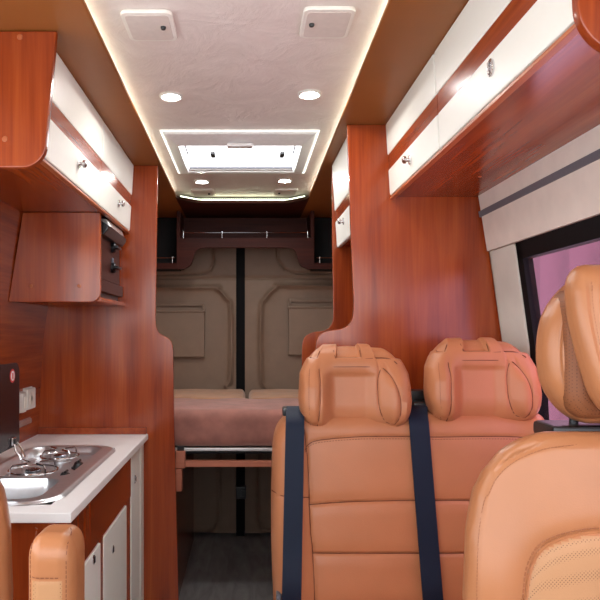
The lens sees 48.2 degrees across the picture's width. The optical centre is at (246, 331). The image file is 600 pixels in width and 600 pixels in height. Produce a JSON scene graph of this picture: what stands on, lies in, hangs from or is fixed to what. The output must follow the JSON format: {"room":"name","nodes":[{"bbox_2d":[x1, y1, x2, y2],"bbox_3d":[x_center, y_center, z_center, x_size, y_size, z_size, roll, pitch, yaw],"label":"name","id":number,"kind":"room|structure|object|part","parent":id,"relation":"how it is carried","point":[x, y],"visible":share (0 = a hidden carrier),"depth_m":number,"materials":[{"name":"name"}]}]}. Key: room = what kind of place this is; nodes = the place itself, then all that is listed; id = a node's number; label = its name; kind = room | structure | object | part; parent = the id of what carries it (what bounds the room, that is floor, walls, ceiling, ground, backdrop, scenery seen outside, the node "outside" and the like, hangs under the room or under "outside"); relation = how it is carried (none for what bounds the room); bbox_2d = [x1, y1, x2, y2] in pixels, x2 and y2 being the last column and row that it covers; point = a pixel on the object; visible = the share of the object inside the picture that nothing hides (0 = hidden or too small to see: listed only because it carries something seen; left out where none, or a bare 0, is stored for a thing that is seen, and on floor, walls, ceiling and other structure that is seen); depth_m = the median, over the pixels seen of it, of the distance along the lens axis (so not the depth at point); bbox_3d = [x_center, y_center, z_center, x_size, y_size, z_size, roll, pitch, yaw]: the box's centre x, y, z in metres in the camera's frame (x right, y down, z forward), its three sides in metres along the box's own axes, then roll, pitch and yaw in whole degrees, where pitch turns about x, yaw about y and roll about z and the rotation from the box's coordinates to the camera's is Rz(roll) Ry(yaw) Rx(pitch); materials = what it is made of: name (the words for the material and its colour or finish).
{"room":"vehicle interior","nodes":[
{"label":"vehicle interior","id":0,"kind":"room"},
{"bbox_2d":[179,532,272,599],"bbox_3d":[-0.025,1.300,1.665,1.890,0.040,5.330,0,0,0],"label":"floor","id":1,"kind":"structure","parent":0,"point":[220,566],"depth_m":3.61,"materials":[{"name":"grey laminate"}]},
{"bbox_2d":[0,481,84,599],"bbox_3d":[-0.583,0.582,0.948,0.650,1.396,0.755,0,0,0],"label":"seat","id":2,"kind":"object","parent":1,"relation":"on","point":[57,553],"visible":1,"depth_m":1.00,"materials":[{"name":"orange leather"}]},
{"bbox_3d":[-0.648,0.502,1.184,0.496,0.655,0.282,0,0,0],"label":"backrest","id":3,"kind":"part","parent":2,"relation":"part of","materials":[{"name":"orange leather"}]},
{"bbox_3d":[-0.294,0.479,1.035,0.072,0.363,0.100,0,0,0],"label":"armrest","id":4,"kind":"part","parent":2,"relation":"part of","materials":[{"name":"orange leather"}]},
{"bbox_2d":[11,458,130,599],"bbox_3d":[-0.652,0.866,2.043,0.452,0.824,0.890,0,0,0],"label":"base cabinet","id":5,"kind":"object","parent":1,"relation":"on","point":[104,523],"visible":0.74,"depth_m":2.01,"materials":[{"name":"brown wood"}]},
{"bbox_2d":[0,434,147,522],"bbox_3d":[-0.649,0.440,2.186,0.469,0.025,1.223,0,0,0],"label":"countertop","id":6,"kind":"structure","parent":5,"relation":"on","point":[66,509],"depth_m":2.06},
{"bbox_2d":[0,363,115,505],"bbox_3d":[-0.635,0.328,2.055,0.330,0.450,0.840,0,0,0],"label":"sink","id":7,"kind":"object","parent":6,"relation":"in","point":[39,475],"visible":0.88,"depth_m":2.13,"materials":[{"name":"metal"}]},
{"bbox_3d":[-0.779,0.243,1.998,0.006,0.280,0.556,0,0,0],"label":"glass lid","id":8,"kind":"part","parent":7,"relation":"part of","materials":[{"name":"glass"}]},
{"bbox_3d":[-0.665,0.437,2.075,0.096,0.024,0.096,0,0,0],"label":"burner","id":9,"kind":"part","parent":7,"relation":"part of","materials":[{"name":"metal"}]},
{"bbox_2d":[0,445,115,505],"bbox_3d":[-0.635,0.485,2.055,0.330,0.135,0.840,0,0,0],"label":"basin","id":10,"kind":"object","parent":7,"relation":"in","point":[39,475],"depth_m":2.07,"materials":[{"name":"metal"}]},
{"bbox_3d":[-0.650,0.437,2.315,0.084,0.024,0.084,0,0,0],"label":"burner","id":11,"kind":"part","parent":7,"relation":"part of","materials":[{"name":"metal"}]},
{"bbox_3d":[-0.547,0.433,2.000,0.042,0.037,0.042,0,0,0],"label":"control knob","id":12,"kind":"part","parent":7,"relation":"part of","materials":[{"name":"black plastic"}]},
{"bbox_3d":[-0.549,0.433,2.165,0.042,0.037,0.042,0,0,0],"label":"control knob","id":13,"kind":"part","parent":7,"relation":"part of","materials":[{"name":"black plastic"}]},
{"bbox_2d":[38,427,146,433],"bbox_3d":[-0.646,0.413,2.788,0.452,0.028,0.020,0,0,0],"label":"upstand","id":14,"kind":"object","parent":6,"relation":"on","point":[41,430],"visible":1,"depth_m":2.78,"materials":[{"name":"brown wood"}]},
{"bbox_3d":[-0.443,0.913,1.787,0.021,0.583,0.370,0,0,0],"label":"door","id":15,"kind":"part","parent":5,"relation":"part of","materials":[{"name":"beige laminate"}]},
{"bbox_3d":[-0.443,0.913,2.208,0.021,0.583,0.380,0,0,0],"label":"door","id":16,"kind":"part","parent":5,"relation":"part of","materials":[{"name":"beige laminate"}]},
{"bbox_2d":[39,165,178,599],"bbox_3d":[-0.581,0.289,2.811,0.607,1.978,0.022,0,0,0],"label":"partition panel","id":17,"kind":"object","parent":1,"relation":"on","point":[103,366],"visible":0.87,"depth_m":2.80,"materials":[{"name":"brown wood"}]},
{"bbox_2d":[130,444,143,599],"bbox_3d":[-0.651,0.866,2.643,0.454,0.824,0.306,0,0,0],"label":"base cabinet","id":18,"kind":"object","parent":1,"relation":"on","point":[137,460],"visible":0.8,"depth_m":2.63,"materials":[{"name":"white wood"}]},
{"bbox_3d":[-0.442,0.838,2.592,0.020,0.764,0.196,0,0,0],"label":"door","id":19,"kind":"part","parent":18,"relation":"part of","materials":[{"name":"beige laminate"}]},
{"bbox_2d":[175,454,193,594],"bbox_3d":[-0.339,0.929,3.461,0.022,0.698,1.278,0,0,0],"label":"panel","id":20,"kind":"object","parent":1,"relation":"on","point":[185,498],"visible":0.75,"depth_m":3.56,"materials":[{"name":"brown wood"}]},
{"bbox_2d":[175,446,271,490],"bbox_3d":[0.000,0.603,3.515,1.700,0.196,1.170,0,0,0],"label":"bed","id":21,"kind":"object","parent":1,"relation":"on","point":[180,451],"visible":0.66,"depth_m":2.96,"materials":[{"name":"wood"}]},
{"bbox_2d":[174,389,244,398],"bbox_3d":[-0.430,0.431,3.805,0.840,0.189,0.596,0,0,0],"label":"cushion","id":22,"kind":"object","parent":21,"relation":"on","point":[178,393],"visible":0.12,"depth_m":3.72,"materials":[{"name":"beige fabric"}]},
{"bbox_3d":[0.152,0.585,2.970,0.895,0.027,0.030,0,0,0],"label":"rail","id":23,"kind":"part","parent":21,"relation":"part of","materials":[{"name":"brown wood"}]},
{"bbox_2d":[174,398,298,445],"bbox_3d":[0.000,0.424,3.232,1.700,0.179,0.546,0,0,0],"label":"mattress","id":24,"kind":"object","parent":21,"relation":"on","point":[223,421],"visible":0.26,"depth_m":2.96,"materials":[{"name":"fabric"}]},
{"bbox_2d":[249,389,298,398],"bbox_3d":[0.430,0.432,3.805,0.840,0.188,0.596,0,0,0],"label":"cushion","id":25,"kind":"object","parent":21,"relation":"on","point":[261,393],"visible":0.07,"depth_m":3.73,"materials":[{"name":"beige fabric"}]},
{"bbox_2d":[302,166,352,365],"bbox_3d":[0.558,0.289,2.811,0.654,1.978,0.022,0,0,0],"label":"partition panel","id":26,"kind":"object","parent":1,"relation":"on","point":[341,257],"visible":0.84,"depth_m":2.80,"materials":[{"name":"brown wood"}]},
{"bbox_2d":[271,337,543,599],"bbox_3d":[0.465,0.648,1.702,0.800,1.264,0.684,0,0,0],"label":"seat","id":27,"kind":"object","parent":1,"relation":"on","point":[482,395],"visible":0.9,"depth_m":1.86,"materials":[{"name":"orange leather"}]},
{"bbox_3d":[0.086,0.769,1.830,0.014,0.122,0.060,0,0,0],"label":"recline lever","id":28,"kind":"part","parent":27,"relation":"part of","materials":[{"name":"grey metal"}]},
{"bbox_2d":[282,406,303,599],"bbox_3d":[0.129,0.625,1.888,0.067,0.818,0.210,0,0,5],"label":"belt","id":29,"kind":"object","parent":27,"relation":"attached to","point":[294,431],"visible":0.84,"depth_m":1.82,"materials":[{"name":"black fabric"}]},
{"bbox_2d":[408,389,442,599],"bbox_3d":[0.512,0.605,1.925,0.116,0.861,0.249,0,0,0],"label":"belt","id":30,"kind":"object","parent":27,"relation":"attached to","point":[427,531],"visible":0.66,"depth_m":1.84,"materials":[{"name":"black fabric"}]},
{"bbox_2d":[316,125,501,388],"bbox_3d":[0.559,0.289,2.261,0.652,1.978,0.022,0,0,0],"label":"partition panel","id":31,"kind":"object","parent":1,"relation":"on","point":[422,277],"visible":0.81,"depth_m":2.25,"materials":[{"name":"brown wood"}]},
{"bbox_2d":[462,265,599,599],"bbox_3d":[0.616,0.582,0.948,0.520,1.396,0.755,0,0,0],"label":"seat","id":32,"kind":"object","parent":1,"relation":"on","point":[532,527],"visible":1,"depth_m":1.13,"materials":[{"name":"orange leather"}]},
{"bbox_3d":[0.616,0.502,1.184,0.496,0.655,0.282,0,0,0],"label":"backrest","id":33,"kind":"part","parent":32,"relation":"part of","materials":[{"name":"orange leather"}]},
{"bbox_2d":[536,285,599,423],"bbox_3d":[0.684,0.030,1.208,0.303,0.268,0.126,0,0,0],"label":"headrest cover","id":34,"kind":"object","parent":32,"relation":"on","point":[558,364],"depth_m":1.18,"materials":[{"name":"orange leather"}]},
{"bbox_3d":[0.601,0.175,1.228,0.016,0.091,0.021,0,0,0],"label":"headrest post","id":35,"kind":"part","parent":32,"relation":"part of","materials":[{"name":"black plastic"}]},
{"bbox_2d":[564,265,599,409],"bbox_3d":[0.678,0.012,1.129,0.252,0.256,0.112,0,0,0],"label":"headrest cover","id":36,"kind":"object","parent":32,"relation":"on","point":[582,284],"depth_m":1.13,"materials":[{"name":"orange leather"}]},
{"bbox_2d":[85,0,387,200],"bbox_3d":[0.000,-0.780,1.910,1.520,0.080,4.820,0,0,0],"label":"ceiling","id":37,"kind":"structure","parent":0,"point":[234,64],"depth_m":1.90,"materials":[{"name":"plastic"}]},
{"bbox_2d":[0,0,185,217],"bbox_3d":[-0.546,-0.721,1.855,0.397,0.039,4.610,0,0,0],"label":"trim","id":38,"kind":"structure","parent":37,"relation":"attached to","point":[81,47],"depth_m":1.76,"materials":[{"name":"brown wood"}]},
{"bbox_2d":[120,9,176,40],"bbox_3d":[-0.233,-0.731,1.600,0.120,0.019,0.150,0,0,0],"label":"ceiling speaker","id":39,"kind":"object","parent":37,"relation":"attached to","point":[140,24],"visible":1,"depth_m":1.58,"materials":[{"name":"beige plastic"}]},
{"bbox_2d":[125,15,172,39],"bbox_3d":[-0.233,-0.732,1.600,0.102,0.009,0.130,0,0,0],"label":"grille","id":40,"kind":"object","parent":39,"relation":"attached to","point":[138,27],"depth_m":1.59,"materials":[{"name":"white plastic"}]},
{"bbox_2d":[159,91,182,101],"bbox_3d":[-0.238,-0.736,2.087,0.072,0.008,0.072,0,0,0],"label":"recessed light","id":41,"kind":"object","parent":37,"relation":"in","point":[171,96],"visible":1,"depth_m":2.08,"materials":[{"name":"white plastic"}]},
{"bbox_2d":[195,179,208,183],"bbox_3d":[-0.221,-0.736,3.269,0.072,0.008,0.072,0,0,0],"label":"recessed light","id":42,"kind":"object","parent":37,"relation":"in","point":[199,181],"visible":1,"depth_m":3.25,"materials":[{"name":"white"}]},
{"bbox_2d":[191,189,214,195],"bbox_3d":[-0.232,-0.731,3.513,0.120,0.019,0.150,0,0,0],"label":"ceiling speaker","id":43,"kind":"object","parent":37,"relation":"attached to","point":[195,192],"visible":1,"depth_m":3.48,"materials":[{"name":"beige plastic"}]},
{"bbox_2d":[193,191,212,195],"bbox_3d":[-0.232,-0.732,3.513,0.102,0.009,0.130,0,0,0],"label":"grille","id":44,"kind":"object","parent":43,"relation":"attached to","point":[195,193],"depth_m":3.50,"materials":[{"name":"white plastic"}]},
{"bbox_2d":[160,130,318,173],"bbox_3d":[-0.026,-0.720,2.763,0.584,0.040,0.646,0,0,0],"label":"roof window","id":45,"kind":"structure","parent":37,"relation":"attached to","point":[192,151],"depth_m":2.67,"materials":[{"name":"white plastic"}]},
{"bbox_3d":[-0.026,-0.733,2.756,0.465,0.010,0.411,0,0,0],"label":"pane","id":46,"kind":"part","parent":45,"relation":"part of","materials":[{"name":"white plastic"}]},
{"bbox_3d":[-0.026,-0.707,2.533,0.100,0.014,0.039,0,0,0],"label":"handle","id":47,"kind":"part","parent":45,"relation":"part of","materials":[{"name":"white plastic"}]},
{"bbox_2d":[176,195,309,217],"bbox_3d":[-0.023,-0.707,3.825,0.698,0.013,0.730,0,0,0],"label":"trim","id":48,"kind":"structure","parent":37,"relation":"attached to","point":[192,208],"depth_m":3.78,"materials":[{"name":"brown wood"}]},
{"bbox_2d":[180,196,304,200],"bbox_3d":[-0.023,-0.719,3.583,0.661,0.008,0.100,0,0,0],"label":"led strip","id":49,"kind":"object","parent":48,"relation":"attached to","point":[180,196],"visible":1,"depth_m":3.62,"materials":[{"name":"white plastic"}]},
{"bbox_2d":[157,211,331,270],"bbox_3d":[0.000,-0.531,3.978,1.360,0.335,0.264,0,0,0],"label":"shelf","id":50,"kind":"object","parent":37,"relation":"attached to","point":[179,238],"visible":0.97,"depth_m":4.08,"materials":[{"name":"brown wood"}]},
{"bbox_3d":[-0.009,-0.564,3.870,0.733,0.040,0.010,0,0,0],"label":"guard rail","id":51,"kind":"part","parent":50,"relation":"part of","materials":[{"name":"silver metal"}]},
{"bbox_2d":[277,178,291,182],"bbox_3d":[0.183,-0.736,3.247,0.072,0.008,0.072,0,0,0],"label":"recessed light","id":52,"kind":"object","parent":37,"relation":"in","point":[282,180],"visible":1,"depth_m":3.23,"materials":[{"name":"white"}]},
{"bbox_2d":[274,188,297,195],"bbox_3d":[0.205,-0.731,3.501,0.120,0.019,0.150,0,0,0],"label":"ceiling speaker","id":53,"kind":"object","parent":37,"relation":"attached to","point":[278,191],"visible":1,"depth_m":3.46,"materials":[{"name":"beige plastic"}]},
{"bbox_2d":[276,190,295,195],"bbox_3d":[0.205,-0.732,3.501,0.102,0.009,0.130,0,0,0],"label":"grille","id":54,"kind":"object","parent":53,"relation":"attached to","point":[278,192],"depth_m":3.49,"materials":[{"name":"white plastic"}]},
{"bbox_2d":[298,89,320,99],"bbox_3d":[0.194,-0.736,2.070,0.072,0.008,0.072,0,0,0],"label":"recessed light","id":55,"kind":"object","parent":37,"relation":"in","point":[309,94],"visible":1,"depth_m":2.06,"materials":[{"name":"white"}]},
{"bbox_2d":[299,6,355,37],"bbox_3d":[0.189,-0.731,1.585,0.120,0.019,0.150,0,0,0],"label":"ceiling speaker","id":56,"kind":"object","parent":37,"relation":"attached to","point":[317,21],"visible":1,"depth_m":1.56,"materials":[{"name":"beige plastic"}]},
{"bbox_2d":[303,12,350,36],"bbox_3d":[0.189,-0.732,1.585,0.102,0.009,0.130,0,0,0],"label":"grille","id":57,"kind":"object","parent":56,"relation":"attached to","point":[315,24],"depth_m":1.58,"materials":[{"name":"white plastic"}]},
{"bbox_2d":[489,251,501,336],"bbox_3d":[0.824,0.230,1.660,0.191,2.100,5.320,0,0,0],"label":"wall","id":58,"kind":"structure","parent":0,"point":[489,251],"depth_m":2.27,"materials":[{"name":"beige wood"}]},
{"bbox_2d":[236,248,244,535],"bbox_3d":[-0.041,0.255,4.213,0.054,2.050,0.055,0,0,0],"label":"door frame","id":59,"kind":"structure","parent":58,"relation":"attached to","point":[240,252],"depth_m":4.18,"materials":[{"name":"black rubber"}]},
{"bbox_2d":[236,248,332,532],"bbox_3d":[0.396,0.270,4.170,0.928,1.980,0.140,0,0,0],"label":"door","id":60,"kind":"structure","parent":58,"relation":"in","point":[286,301],"depth_m":4.18,"materials":[{"name":"beige plastic"}]},
{"bbox_2d":[332,137,350,247],"bbox_3d":[0.569,-0.525,2.537,0.442,0.347,0.522,0,0,0],"label":"locker","id":61,"kind":"object","parent":58,"relation":"attached to","point":[340,165],"visible":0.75,"depth_m":2.57,"materials":[{"name":"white wood"}]},
{"bbox_3d":[0.360,-0.425,2.560,0.024,0.028,0.028,0,0,0],"label":"knob","id":62,"kind":"part","parent":61,"relation":"part of","materials":[{"name":"silver metal"}]},
{"bbox_2d":[300,0,468,217],"bbox_3d":[0.524,-0.721,1.855,0.442,0.039,4.610,0,0,0],"label":"trim","id":63,"kind":"structure","parent":58,"relation":"attached to","point":[408,33],"depth_m":1.76,"materials":[{"name":"brown wood"}]},
{"bbox_2d":[386,0,599,198],"bbox_3d":[0.627,-0.547,1.599,0.346,0.303,1.298,0,0,0],"label":"locker","id":64,"kind":"object","parent":58,"relation":"attached to","point":[511,83],"visible":1,"depth_m":1.44,"materials":[{"name":"brown wood"}]},
{"bbox_3d":[0.466,-0.503,1.950,0.024,0.028,0.028,0,0,0],"label":"knob","id":65,"kind":"part","parent":64,"relation":"part of","materials":[{"name":"silver metal"}]},
{"bbox_3d":[0.482,-0.578,1.958,0.032,0.242,0.573,0,0,0],"label":"door","id":66,"kind":"part","parent":64,"relation":"part of","materials":[{"name":"beige laminate"}]},
{"bbox_3d":[0.473,-0.515,1.300,0.010,0.034,0.034,0,0,0],"label":"knob","id":67,"kind":"part","parent":64,"relation":"part of","materials":[{"name":"silver metal"}]},
{"bbox_3d":[0.482,-0.578,1.321,0.032,0.242,0.688,0,0,0],"label":"door","id":68,"kind":"part","parent":64,"relation":"part of","materials":[{"name":"beige laminate"}]},
{"bbox_3d":[0.631,-0.547,0.960,0.338,0.303,0.020,0,0,0],"label":"panel","id":69,"kind":"part","parent":64,"relation":"part of","materials":[{"name":"brown wood"}]},
{"bbox_2d":[490,244,529,355],"bbox_3d":[0.855,0.056,2.132,0.089,0.648,0.205,0,0,0],"label":"trim","id":70,"kind":"structure","parent":58,"relation":"attached to","point":[504,261],"depth_m":2.11,"materials":[{"name":"beige plastic"}]},
{"bbox_2d":[478,125,599,250],"bbox_3d":[0.800,-0.375,1.492,0.064,0.210,1.485,0,0,0],"label":"trim","id":71,"kind":"structure","parent":58,"relation":"attached to","point":[574,197],"depth_m":1.75,"materials":[{"name":"beige fabric"}]},
{"bbox_2d":[479,149,599,216],"bbox_3d":[0.782,-0.395,1.495,0.009,0.019,1.490,0,0,0],"label":"trim","id":72,"kind":"structure","parent":58,"relation":"attached to","point":[595,155],"depth_m":1.74,"materials":[{"name":"grey metal"}]},
{"bbox_2d":[515,215,599,419],"bbox_3d":[0.865,0.025,1.385,0.109,0.610,1.270,0,0,0],"label":"window","id":73,"kind":"structure","parent":58,"relation":"in","point":[587,231],"depth_m":1.94,"materials":[{"name":"black rubber"}]},
{"bbox_3d":[-0.854,0.230,1.660,0.251,2.100,5.320,0,0,0],"label":"wall","id":74,"kind":"structure","parent":0,"visible":0},
{"bbox_2d":[19,391,26,412],"bbox_3d":[-0.856,0.269,2.544,0.027,0.082,0.048,0,0,0],"label":"light switch","id":75,"kind":"object","parent":74,"relation":"attached to","point":[22,395],"visible":0.85,"depth_m":2.52,"materials":[{"name":"white plastic"}]},
{"bbox_2d":[0,201,47,442],"bbox_3d":[-0.832,-0.020,2.190,0.107,0.920,1.220,0,0,0],"label":"wall panel","id":76,"kind":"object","parent":74,"relation":"attached to","point":[22,325],"depth_m":2.47,"materials":[{"name":"brown wood"}]},
{"bbox_2d":[19,417,30,427],"bbox_3d":[-0.866,0.352,2.595,0.010,0.025,0.150,0,0,0],"label":"metal strip","id":77,"kind":"object","parent":74,"relation":"attached to","point":[26,421],"visible":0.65,"depth_m":2.59,"materials":[{"name":"metal"}]},
{"bbox_2d":[23,386,35,409],"bbox_3d":[-0.857,0.262,2.627,0.024,0.088,0.103,0,0,0],"label":"power socket","id":78,"kind":"object","parent":74,"relation":"attached to","point":[30,391],"visible":0.87,"depth_m":2.62,"materials":[{"name":"white plastic"}]},
{"bbox_2d":[30,391,33,405],"bbox_3d":[-0.846,0.262,2.626,0.002,0.056,0.056,0,0,0],"label":"socket","id":79,"kind":"object","parent":78,"relation":"attached to","point":[31,392],"depth_m":2.62,"materials":[{"name":"beige plastic"}]},
{"bbox_2d":[0,31,133,232],"bbox_3d":[-0.622,-0.540,2.171,0.357,0.317,1.253,0,0,0],"label":"locker","id":80,"kind":"object","parent":74,"relation":"attached to","point":[58,154],"visible":1,"depth_m":1.77,"materials":[{"name":"brown wood"}]},
{"bbox_3d":[-0.622,-0.540,1.558,0.357,0.317,0.020,0,0,0],"label":"panel","id":81,"kind":"part","parent":80,"relation":"part of","materials":[{"name":"brown wood"}]},
{"bbox_2d":[9,212,124,305],"bbox_3d":[-0.674,-0.262,2.564,0.322,0.314,0.467,0,0,0],"label":"microwave cabinet","id":82,"kind":"object","parent":80,"relation":"attached to","point":[58,259],"visible":0.99,"depth_m":2.33,"materials":[{"name":"brown wood"}]},
{"bbox_2d":[100,219,125,300],"bbox_3d":[-0.599,-0.270,2.574,0.201,0.294,0.436,0,0,0],"label":"control console","id":83,"kind":"object","parent":82,"relation":"on","point":[112,237],"visible":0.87,"depth_m":2.56,"materials":[{"name":"black plastic"}]},
{"bbox_3d":[-0.518,-0.262,2.630,0.034,0.060,0.070,0,0,0],"label":"knob","id":84,"kind":"part","parent":83,"relation":"part of","materials":[{"name":"black plastic"}]},
{"bbox_3d":[-0.518,-0.341,2.630,0.034,0.060,0.070,0,0,0],"label":"knob","id":85,"kind":"part","parent":83,"relation":"part of","materials":[{"name":"black plastic"}]},
{"bbox_3d":[-0.491,-0.560,1.893,0.034,0.277,0.640,0,0,0],"label":"door","id":86,"kind":"part","parent":80,"relation":"part of","materials":[{"name":"beige laminate"}]},
{"bbox_3d":[-0.475,-0.485,1.925,0.024,0.028,0.028,0,0,0],"label":"knob","id":87,"kind":"part","parent":80,"relation":"part of","materials":[{"name":"silver metal"}]},
{"bbox_3d":[-0.491,-0.560,2.507,0.034,0.277,0.573,0,0,0],"label":"door","id":88,"kind":"part","parent":80,"relation":"part of","materials":[{"name":"beige laminate"}]},
{"bbox_3d":[-0.475,-0.485,2.520,0.024,0.028,0.028,0,0,0],"label":"knob","id":89,"kind":"part","parent":80,"relation":"part of","materials":[{"name":"silver metal"}]},
{"bbox_2d":[156,248,235,532],"bbox_3d":[-0.466,0.270,4.186,0.794,1.980,0.108,0,0,0],"label":"door","id":90,"kind":"structure","parent":74,"relation":"in","point":[196,304],"depth_m":4.18,"materials":[{"name":"beige plastic"}]},
{"label":"outside","id":91,"kind":"structure","parent":0,"visible":0},
{"bbox_2d":[533,241,599,419],"bbox_3d":[4.650,-0.320,6.000,0.100,4.000,16.000,0,0,0],"label":"window","id":92,"kind":"structure","parent":91,"point":[552,270],"depth_m":9.91,"materials":[{"name":"glass"}]}
]}

